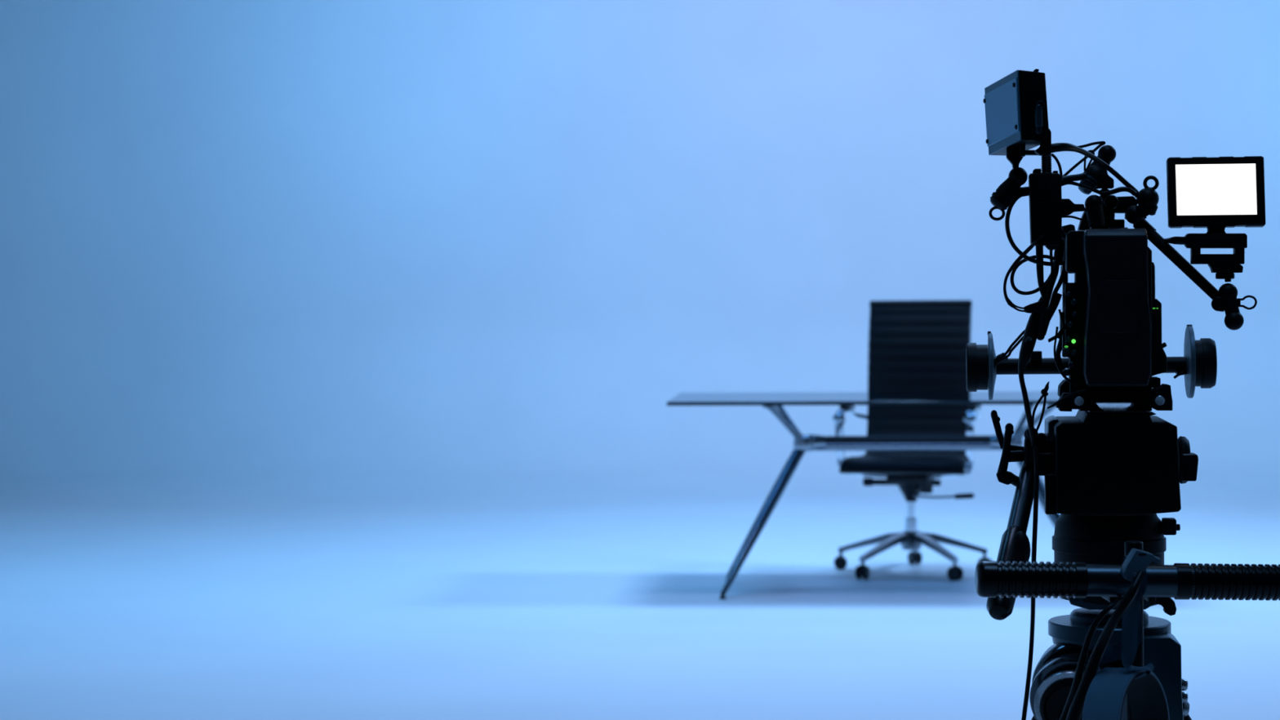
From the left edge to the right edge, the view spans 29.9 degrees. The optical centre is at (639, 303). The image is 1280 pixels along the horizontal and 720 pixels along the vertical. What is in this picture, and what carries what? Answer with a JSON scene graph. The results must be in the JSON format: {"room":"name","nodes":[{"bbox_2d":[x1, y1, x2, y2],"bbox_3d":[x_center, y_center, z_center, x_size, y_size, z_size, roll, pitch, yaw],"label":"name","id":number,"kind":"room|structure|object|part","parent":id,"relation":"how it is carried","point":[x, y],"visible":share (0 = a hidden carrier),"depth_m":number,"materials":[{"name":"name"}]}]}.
{"room":"studio","nodes":[
{"label":"studio","id":0,"kind":"room"},
{"bbox_2d":[0,0,1279,480],"bbox_3d":[1.483,-2.410,15.877,12.794,7.000,1.445,0,0,0],"label":"wall","id":1,"kind":"structure","parent":0,"point":[237,237],"depth_m":16.60,"materials":[{"name":"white paint"}]},
{"bbox_2d":[0,468,1279,719],"bbox_3d":[1.508,1.090,6.975,12.100,0.001,17.150,0,0,0],"label":"floor","id":2,"kind":"structure","parent":0,"point":[532,596],"depth_m":8.88,"materials":[{"name":"white paint"}]},
{"bbox_2d":[666,391,1131,599],"bbox_3d":[1.033,0.725,9.251,1.800,0.735,0.920,0,0,4],"label":"glass desk","id":3,"kind":"object","parent":2,"relation":"on","point":[802,443],"visible":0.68,"depth_m":9.21,"materials":[{"name":"grey"}]},
{"bbox_3d":[0.494,0.805,9.368,0.367,0.553,0.046,0,0,31],"label":"leg","id":4,"kind":"part","parent":3,"relation":"part of","materials":[{"name":"silver metal"}]},
{"bbox_3d":[0.474,0.805,9.095,0.046,0.557,0.523,0,0,41],"label":"leg","id":5,"kind":"part","parent":3,"relation":"part of","materials":[{"name":"silver metal"}]},
{"bbox_3d":[1.030,0.364,9.251,1.792,0.012,0.912,0,0,4],"label":"glass","id":6,"kind":"part","parent":3,"relation":"part of","materials":[{"name":"clear glass"}]},
{"bbox_3d":[1.584,0.798,9.286,0.367,0.553,0.046,0,0,-23],"label":"leg","id":7,"kind":"part","parent":3,"relation":"part of","materials":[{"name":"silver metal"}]},
{"bbox_3d":[1.566,0.797,9.015,0.046,0.557,0.523,0,0,-33],"label":"leg","id":8,"kind":"part","parent":3,"relation":"part of","materials":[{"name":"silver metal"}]},
{"bbox_2d":[832,299,991,580],"bbox_3d":[1.103,0.540,9.759,0.650,1.105,0.626,0,0,10],"label":"office chair","id":9,"kind":"object","parent":2,"relation":"on","point":[914,345],"visible":0.92,"depth_m":9.92,"materials":[{"name":"black leather"}]},
{"bbox_3d":[0.879,0.565,9.772,0.319,0.282,0.361,0,0,-25],"label":"armrest","id":10,"kind":"part","parent":9,"relation":"part of","materials":[{"name":"silver metal"}]},
{"bbox_3d":[0.912,0.334,9.836,0.018,0.647,0.510,0,0,15],"label":"rail","id":11,"kind":"part","parent":9,"relation":"part of","materials":[{"name":"silver metal"}]},
{"bbox_3d":[0.951,0.988,9.806,0.295,0.121,0.048,0,0,27],"label":"leg","id":12,"kind":"part","parent":9,"relation":"part of","materials":[{"name":"silver metal"}]},
{"bbox_3d":[0.982,0.988,9.612,0.295,0.121,0.048,0,0,-45],"label":"leg","id":13,"kind":"part","parent":9,"relation":"part of","materials":[{"name":"silver metal"}]},
{"bbox_3d":[1.085,0.645,9.682,0.496,0.063,0.425,0,0,15],"label":"seat","id":14,"kind":"part","parent":9,"relation":"part of","materials":[{"name":"black leather"}]},
{"bbox_3d":[1.157,0.315,9.960,0.426,0.622,0.149,0,0,15],"label":"backrest","id":15,"kind":"part","parent":9,"relation":"part of","materials":[{"name":"black leather"}]},
{"bbox_3d":[1.199,0.777,9.641,0.201,0.016,0.010,0,0,15],"label":"height lever","id":16,"kind":"part","parent":9,"relation":"part of","materials":[{"name":"silver metal"}]},
{"bbox_3d":[1.171,0.986,9.583,0.167,0.121,0.280,0,0,0],"label":"leg","id":17,"kind":"part","parent":9,"relation":"part of","materials":[{"name":"silver metal"}]},
{"bbox_3d":[1.308,0.562,9.657,0.361,0.282,0.319,0,0,-35],"label":"armrest","id":18,"kind":"part","parent":9,"relation":"part of","materials":[{"name":"silver metal"}]},
{"bbox_3d":[1.266,0.986,9.756,0.295,0.121,0.048,0,0,-9],"label":"leg","id":19,"kind":"part","parent":9,"relation":"part of","materials":[{"name":"silver metal"}]},
{"bbox_3d":[1.308,0.331,9.730,0.018,0.647,0.510,0,0,15],"label":"rail","id":20,"kind":"part","parent":9,"relation":"part of","materials":[{"name":"silver metal"}]},
{"bbox_2d":[1021,447,1039,719],"bbox_3d":[0.451,0.663,3.430,0.383,0.898,0.088,0,0,-32],"label":"cable","id":21,"kind":"object","parent":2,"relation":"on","point":[1035,449],"visible":0.86,"depth_m":3.53,"materials":[{"name":"black plastic"}]},
{"bbox_2d":[1029,607,1191,719],"bbox_3d":[0.702,0.779,3.718,0.761,0.632,0.648,0,0,0],"label":"tripod","id":22,"kind":"object","parent":2,"relation":"on","point":[1053,676],"visible":0.56,"depth_m":3.54,"materials":[{"name":"blue paint"}]},
{"bbox_2d":[986,409,1198,620],"bbox_3d":[0.628,0.310,3.573,0.470,0.299,0.267,0,0,-31],"label":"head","id":23,"kind":"object","parent":22,"relation":"on","point":[1108,476],"visible":0.86,"depth_m":3.54},
{"bbox_3d":[0.557,0.195,3.631,0.052,0.068,0.015,0,0,-7],"label":"ratchet lever","id":24,"kind":"part","parent":23,"relation":"part of","materials":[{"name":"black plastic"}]},
{"bbox_3d":[0.556,0.228,3.600,0.050,0.097,0.028,0,0,-23],"label":"ratchet lever","id":25,"kind":"part","parent":23,"relation":"part of","materials":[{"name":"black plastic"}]},
{"bbox_3d":[0.569,0.289,3.559,0.029,0.125,0.171,0,0,18],"label":"pan handle","id":26,"kind":"part","parent":23,"relation":"part of","materials":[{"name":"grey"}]},
{"bbox_2d":[1026,381,1048,439],"bbox_3d":[0.595,0.160,3.593,0.035,0.087,0.018,0,0,0],"label":"cord","id":27,"kind":"object","parent":23,"relation":"attached to","point":[1044,391],"visible":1,"depth_m":3.59,"materials":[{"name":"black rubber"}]},
{"bbox_2d":[1054,211,1172,412],"bbox_3d":[0.724,-0.001,3.736,0.169,0.326,0.453,0,0,7],"label":"camera","id":28,"kind":"object","parent":23,"relation":"on","point":[1111,313],"visible":0.96,"depth_m":3.52,"materials":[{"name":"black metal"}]},
{"bbox_2d":[1046,239,1062,300],"bbox_3d":[0.625,-0.048,3.639,0.037,0.114,0.012,0,0,10],"label":"cable","id":29,"kind":"object","parent":28,"relation":"attached to","point":[1057,251],"visible":0.59,"depth_m":3.63,"materials":[{"name":"black plastic"}]},
{"bbox_2d":[1050,293,1062,319],"bbox_3d":[0.624,0.006,3.630,0.028,0.047,0.013,0,0,0],"label":"cable","id":30,"kind":"object","parent":28,"relation":"attached to","point":[1059,295],"visible":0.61,"depth_m":3.62,"materials":[{"name":"black plastic"}]},
{"bbox_2d":[1048,269,1066,309],"bbox_3d":[0.622,-0.010,3.610,0.036,0.082,0.008,0,0,7],"label":"cable","id":31,"kind":"object","parent":28,"relation":"attached to","point":[1059,284],"visible":0.72,"depth_m":3.61,"materials":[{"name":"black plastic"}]},
{"bbox_2d":[1055,336,1066,371],"bbox_3d":[0.642,0.077,3.648,0.021,0.066,0.012,0,0,0],"label":"cable","id":32,"kind":"object","parent":28,"relation":"attached to","point":[1059,348],"visible":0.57,"depth_m":3.65,"materials":[{"name":"black plastic"}]},
{"bbox_2d":[1057,309,1066,338],"bbox_3d":[0.630,0.031,3.583,0.012,0.045,0.006,0,0,0],"label":"cable","id":33,"kind":"object","parent":28,"relation":"hanging from","point":[1064,326],"visible":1,"depth_m":3.58,"materials":[{"name":"black plastic"}]},
{"bbox_2d":[1053,326,1078,387],"bbox_3d":[0.635,0.080,3.577,0.036,0.092,0.005,0,0,8],"label":"cable","id":34,"kind":"object","parent":28,"relation":"attached to","point":[1066,378],"visible":1,"depth_m":3.58,"materials":[{"name":"black plastic"}]},
{"bbox_2d":[1048,328,1062,342],"bbox_3d":[0.620,0.048,3.581,0.021,0.021,0.004,0,0,7],"label":"tag","id":35,"kind":"object","parent":34,"relation":"attached to","point":[1060,333],"visible":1,"depth_m":3.58,"materials":[{"name":"black plastic"}]},
{"bbox_2d":[1047,388,1086,408],"bbox_3d":[0.632,0.141,3.555,0.058,0.029,0.005,0,0,8],"label":"cable","id":36,"kind":"object","parent":28,"relation":"attached to","point":[1071,394],"visible":1,"depth_m":3.55,"materials":[{"name":"black plastic"}]},
{"bbox_3d":[0.650,-0.020,3.649,0.025,0.201,0.116,0,0,8],"label":"connector panel","id":37,"kind":"part","parent":28,"relation":"part of","materials":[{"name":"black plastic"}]},
{"bbox_2d":[1062,195,1104,226],"bbox_3d":[0.661,-0.139,3.590,0.067,0.047,0.042,0,0,0],"label":"articulating arm","id":38,"kind":"object","parent":28,"relation":"attached to","point":[1094,204],"visible":0.98,"depth_m":3.58},
{"bbox_2d":[1028,154,1062,249],"bbox_3d":[0.603,-0.151,3.570,0.047,0.143,0.042,0,0,7],"label":"module","id":39,"kind":"object","parent":38,"relation":"attached to","point":[1045,197],"visible":0.93,"depth_m":3.55,"materials":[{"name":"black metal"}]},
{"bbox_2d":[988,146,1029,220],"bbox_3d":[0.553,-0.178,3.575,0.068,0.110,0.041,0,0,0],"label":"articulating arm","id":40,"kind":"object","parent":39,"relation":"attached to","point":[1006,192],"visible":0.98,"depth_m":3.56},
{"bbox_2d":[1005,146,1023,169],"bbox_3d":[0.558,-0.216,3.569,0.026,0.034,0.026,0,0,7],"label":"socket","id":41,"kind":"object","parent":40,"relation":"attached to","point":[1012,153],"depth_m":3.56,"materials":[{"name":"black metal"}]},
{"bbox_2d":[982,68,1051,156],"bbox_3d":[0.566,-0.279,3.576,0.060,0.125,0.217,0,0,-6],"label":"monitor","id":42,"kind":"object","parent":40,"relation":"attached to","point":[1016,115],"visible":0.99,"depth_m":3.50,"materials":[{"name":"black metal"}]},
{"bbox_3d":[0.541,-0.284,3.583,0.008,0.088,0.193,0,0,-6],"label":"panel","id":43,"kind":"part","parent":42,"relation":"part of","materials":[{"name":"blue paint"}]},
{"bbox_3d":[0.542,-0.283,3.583,0.008,0.112,0.199,0,0,-6],"label":"panel frame","id":44,"kind":"part","parent":42,"relation":"part of","materials":[{"name":"blue"}]},
{"bbox_2d":[1051,142,1139,197],"bbox_3d":[0.671,-0.197,3.562,0.188,0.077,0.029,0,0,-39],"label":"cable","id":45,"kind":"object","parent":42,"relation":"attached to","point":[1056,147],"visible":1,"depth_m":3.56,"materials":[{"name":"black plastic"}]},
{"bbox_2d":[1004,192,1053,266],"bbox_3d":[0.580,-0.110,3.574,0.071,0.110,0.006,0,0,7],"label":"cable","id":46,"kind":"object","parent":40,"relation":"hanging from","point":[1014,246],"visible":1,"depth_m":3.57,"materials":[{"name":"black plastic"}]},
{"bbox_2d":[1003,234,1044,312],"bbox_3d":[0.568,-0.044,3.551,0.061,0.115,0.014,0,0,24],"label":"cable","id":47,"kind":"object","parent":39,"relation":"attached to","point":[1028,249],"visible":1,"depth_m":3.56,"materials":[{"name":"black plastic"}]},
{"bbox_2d":[1009,254,1056,295],"bbox_3d":[0.588,-0.043,3.588,0.069,0.060,0.006,0,0,7],"label":"cable","id":48,"kind":"object","parent":39,"relation":"hanging from","point":[1046,256],"visible":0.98,"depth_m":3.59,"materials":[{"name":"black plastic"}]},
{"bbox_2d":[1035,245,1048,302],"bbox_3d":[0.600,-0.044,3.577,0.019,0.086,0.011,0,0,0],"label":"cable","id":49,"kind":"object","parent":39,"relation":"hanging from","point":[1039,249],"visible":1,"depth_m":3.57,"materials":[{"name":"black plastic"}]},
{"bbox_3d":[0.603,-0.207,3.561,0.017,0.029,0.017,0,0,0],"label":"threaded post","id":50,"kind":"part","parent":39,"relation":"part of","materials":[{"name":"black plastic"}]},
{"bbox_2d":[1044,249,1053,293],"bbox_3d":[0.609,-0.045,3.580,0.017,0.074,0.004,0,0,7],"label":"cable","id":51,"kind":"object","parent":39,"relation":"hanging from","point":[1048,281],"visible":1,"depth_m":3.58,"materials":[{"name":"black plastic"}]},
{"bbox_2d":[1017,296,1050,446],"bbox_3d":[0.587,0.101,3.574,0.054,0.224,0.022,0,0,-29],"label":"cable","id":52,"kind":"object","parent":51,"relation":"hanging from","point":[1028,341],"visible":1,"depth_m":3.56,"materials":[{"name":"black plastic"}]},
{"bbox_2d":[1002,335,1023,359],"bbox_3d":[0.564,0.063,3.591,0.043,0.045,0.004,0,0,7],"label":"cable","id":53,"kind":"object","parent":52,"relation":"attached to","point":[1020,340],"visible":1,"depth_m":3.59,"materials":[{"name":"black plastic"}]},
{"bbox_2d":[1000,329,1025,358],"bbox_3d":[0.563,0.058,3.591,0.046,0.049,0.004,0,0,7],"label":"cable","id":54,"kind":"object","parent":52,"relation":"attached to","point":[1021,334],"visible":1,"depth_m":3.59,"materials":[{"name":"black plastic"}]},
{"bbox_2d":[1023,300,1045,313],"bbox_3d":[0.587,0.005,3.569,0.033,0.019,0.016,0,0,7],"label":"plug","id":55,"kind":"object","parent":52,"relation":"attached to","point":[1037,307],"visible":1,"depth_m":3.56,"materials":[{"name":"black plastic"}]},
{"bbox_2d":[1012,302,1023,309],"bbox_3d":[0.564,0.004,3.571,0.025,0.012,0.003,0,0,7],"label":"cable","id":56,"kind":"object","parent":55,"relation":"attached to","point":[1015,305],"visible":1,"depth_m":3.57,"materials":[{"name":"black plastic"}]},
{"bbox_2d":[1035,307,1053,340],"bbox_3d":[0.601,0.030,3.566,0.026,0.050,0.017,0,0,0],"label":"plug","id":57,"kind":"object","parent":52,"relation":"hanging from","point":[1045,317],"visible":1,"depth_m":3.56,"materials":[{"name":"black plastic"}]},
{"bbox_2d":[1051,153,1062,180],"bbox_3d":[0.619,-0.203,3.569,0.018,0.040,0.004,0,0,7],"label":"cable","id":58,"kind":"object","parent":39,"relation":"attached to","point":[1053,156],"visible":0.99,"depth_m":3.57,"materials":[{"name":"black plastic"}]},
{"bbox_2d":[1062,198,1084,215],"bbox_3d":[0.647,-0.144,3.594,0.037,0.025,0.026,0,0,7],"label":"socket","id":59,"kind":"object","parent":38,"relation":"attached to","point":[1068,206],"depth_m":3.58,"materials":[{"name":"black metal"}]},
{"bbox_2d":[1061,172,1087,183],"bbox_3d":[0.651,-0.188,3.606,0.041,0.017,0.011,0,0,8],"label":"cable","id":60,"kind":"object","parent":38,"relation":"attached to","point":[1077,177],"visible":0.94,"depth_m":3.60,"materials":[{"name":"black plastic"}]},
{"bbox_2d":[1062,215,1089,229],"bbox_3d":[0.653,-0.120,3.595,0.043,0.023,0.003,0,0,7],"label":"cable","id":61,"kind":"object","parent":38,"relation":"attached to","point":[1063,216],"visible":0.95,"depth_m":3.59,"materials":[{"name":"black plastic"}]},
{"bbox_2d":[1061,181,1137,195],"bbox_3d":[0.688,-0.172,3.602,0.113,0.024,0.008,0,0,7],"label":"cable","id":62,"kind":"object","parent":38,"relation":"attached to","point":[1118,189],"visible":0.97,"depth_m":3.60,"materials":[{"name":"black plastic"}]},
{"bbox_2d":[965,324,1217,399],"bbox_3d":[0.724,0.095,3.863,0.393,0.120,0.116,0,0,7],"label":"crossbar","id":63,"kind":"object","parent":28,"relation":"attached to","point":[1198,364],"visible":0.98,"depth_m":3.85,"materials":[{"name":"black metal"}]},
{"bbox_2d":[994,352,1008,368],"bbox_3d":[0.577,0.091,3.848,0.027,0.026,0.019,0,0,0],"label":"knot","id":64,"kind":"object","parent":63,"relation":"attached to","point":[997,359],"visible":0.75,"depth_m":3.84,"materials":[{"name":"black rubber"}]},
{"bbox_3d":[0.862,0.114,3.839,0.021,0.013,0.033,0,0,7],"label":"clamp lever","id":65,"kind":"part","parent":63,"relation":"part of","materials":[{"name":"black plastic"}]},
{"bbox_2d":[1078,145,1118,217],"bbox_3d":[0.694,-0.185,3.635,0.061,0.109,0.052,0,0,10],"label":"articulating arm","id":66,"kind":"object","parent":28,"relation":"attached to","point":[1098,177],"visible":0.84,"depth_m":3.63},
{"bbox_2d":[1062,141,1105,176],"bbox_3d":[0.676,-0.218,3.664,0.068,0.058,0.004,0,0,7],"label":"cable","id":67,"kind":"object","parent":66,"relation":"attached to","point":[1100,144],"visible":0.86,"depth_m":3.66,"materials":[{"name":"black plastic"}]},
{"bbox_3d":[0.678,-0.180,3.631,0.030,0.030,0.028,0,0,0],"label":"grooved knob","id":68,"kind":"part","parent":66,"relation":"part of","materials":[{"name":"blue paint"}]},
{"bbox_3d":[0.711,-0.153,3.633,0.032,0.045,0.051,0,0,0],"label":"post","id":69,"kind":"part","parent":66,"relation":"part of","materials":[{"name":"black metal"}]},
{"bbox_3d":[0.708,-0.137,3.691,0.062,0.054,0.142,0,0,7],"label":"plate","id":70,"kind":"part","parent":28,"relation":"part of","materials":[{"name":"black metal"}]},
{"bbox_3d":[0.717,0.144,3.673,0.126,0.031,0.230,0,0,7],"label":"bridge plate","id":71,"kind":"part","parent":28,"relation":"part of","materials":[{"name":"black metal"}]},
{"bbox_2d":[1114,175,1257,329],"bbox_3d":[0.810,-0.077,3.616,0.227,0.234,0.066,0,0,42],"label":"articulating arm","id":72,"kind":"object","parent":28,"relation":"attached to","point":[1225,300],"visible":0.96,"depth_m":3.62},
{"bbox_2d":[1114,195,1146,219],"bbox_3d":[0.747,-0.146,3.676,0.053,0.035,0.040,0,0,7],"label":"socket","id":73,"kind":"object","parent":72,"relation":"attached to","point":[1126,204],"depth_m":3.66,"materials":[{"name":"black metal"}]},
{"bbox_2d":[1166,155,1266,282],"bbox_3d":[0.859,-0.125,3.580,0.142,0.187,0.034,0,0,7],"label":"monitor","id":74,"kind":"object","parent":72,"relation":"attached to","point":[1215,194],"visible":1,"depth_m":3.57,"materials":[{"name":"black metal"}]},
{"bbox_2d":[1164,236,1185,244],"bbox_3d":[0.804,-0.094,3.615,0.026,0.013,0.072,0,0,-3],"label":"cable","id":75,"kind":"object","parent":74,"relation":"attached to","point":[1173,240],"visible":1,"depth_m":3.58,"materials":[{"name":"black plastic"}]},
{"bbox_3d":[0.859,-0.110,3.577,0.036,0.014,0.018,0,0,7],"label":"stem","id":76,"kind":"part","parent":74,"relation":"part of","materials":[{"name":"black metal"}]},
{"bbox_3d":[0.872,-0.045,3.577,0.049,0.027,0.028,0,0,7],"label":"mount plate","id":77,"kind":"part","parent":74,"relation":"part of","materials":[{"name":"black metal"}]},
{"bbox_3d":[0.770,0.443,3.535,0.037,0.030,0.030,0,0,7],"label":"release lever","id":78,"kind":"part","parent":23,"relation":"part of","materials":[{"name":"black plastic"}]},
{"bbox_3d":[0.793,0.333,3.583,0.026,0.024,0.030,0,0,7],"label":"brake lever","id":79,"kind":"part","parent":23,"relation":"part of","materials":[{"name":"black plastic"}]},
{"bbox_3d":[0.819,0.235,3.593,0.025,0.072,0.097,0,0,7],"label":"drag knob","id":80,"kind":"part","parent":23,"relation":"part of","materials":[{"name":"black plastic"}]},
{"bbox_2d":[1048,607,1171,650],"bbox_3d":[0.708,0.488,3.619,0.182,0.050,0.182,0,0,0],"label":"bowl","id":81,"kind":"object","parent":22,"relation":"on","point":[1068,632],"depth_m":3.57,"materials":[{"name":"blue paint"}]},
{"bbox_2d":[974,540,1279,719],"bbox_3d":[0.688,0.712,3.320,0.471,0.766,0.320,0,0,0],"label":"handle","id":82,"kind":"object","parent":22,"relation":"attached to","point":[1077,580],"visible":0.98,"depth_m":3.20,"materials":[{"name":"grey rubber"}]},
{"bbox_2d":[1059,597,1121,719],"bbox_3d":[0.599,0.486,3.201,0.094,0.181,0.036,0,0,0],"label":"cable","id":83,"kind":"object","parent":82,"relation":"hanging from","point":[1082,661],"visible":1,"depth_m":3.19,"materials":[{"name":"black plastic"}]},
{"bbox_3d":[0.675,0.697,3.283,0.082,0.736,0.100,0,0,0],"label":"post","id":84,"kind":"part","parent":82,"relation":"part of","materials":[{"name":"black metal"}]},
{"bbox_2d":[1120,548,1159,581],"bbox_3d":[0.664,0.347,3.185,0.048,0.042,0.034,0,0,0],"label":"clip","id":85,"kind":"object","parent":82,"relation":"attached to","point":[1137,561],"visible":1,"depth_m":3.17,"materials":[{"name":"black plastic"}]},
{"bbox_2d":[1066,571,1145,719],"bbox_3d":[0.611,0.467,3.168,0.112,0.229,0.033,0,0,7],"label":"cable","id":86,"kind":"object","parent":85,"relation":"hanging from","point":[1076,709],"visible":0.95,"depth_m":3.17,"materials":[{"name":"black plastic"}]},
{"bbox_2d":[1096,555,1154,679],"bbox_3d":[0.639,0.418,3.201,0.078,0.159,0.111,0,0,0],"label":"strap","id":87,"kind":"object","parent":85,"relation":"hanging from","point":[1131,624],"visible":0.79,"depth_m":3.17,"materials":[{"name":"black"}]},
{"bbox_2d":[1082,667,1169,719],"bbox_3d":[0.644,0.562,3.177,0.062,0.160,0.157,0,0,37],"label":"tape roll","id":88,"kind":"object","parent":87,"relation":"hanging from","point":[1106,693],"visible":0.98,"depth_m":3.16,"materials":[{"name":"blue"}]},
{"bbox_3d":[0.763,0.568,3.556,0.073,0.159,0.100,0,0,7],"label":"shoulder plate","id":89,"kind":"part","parent":22,"relation":"part of","materials":[{"name":"blue paint"}]}
]}

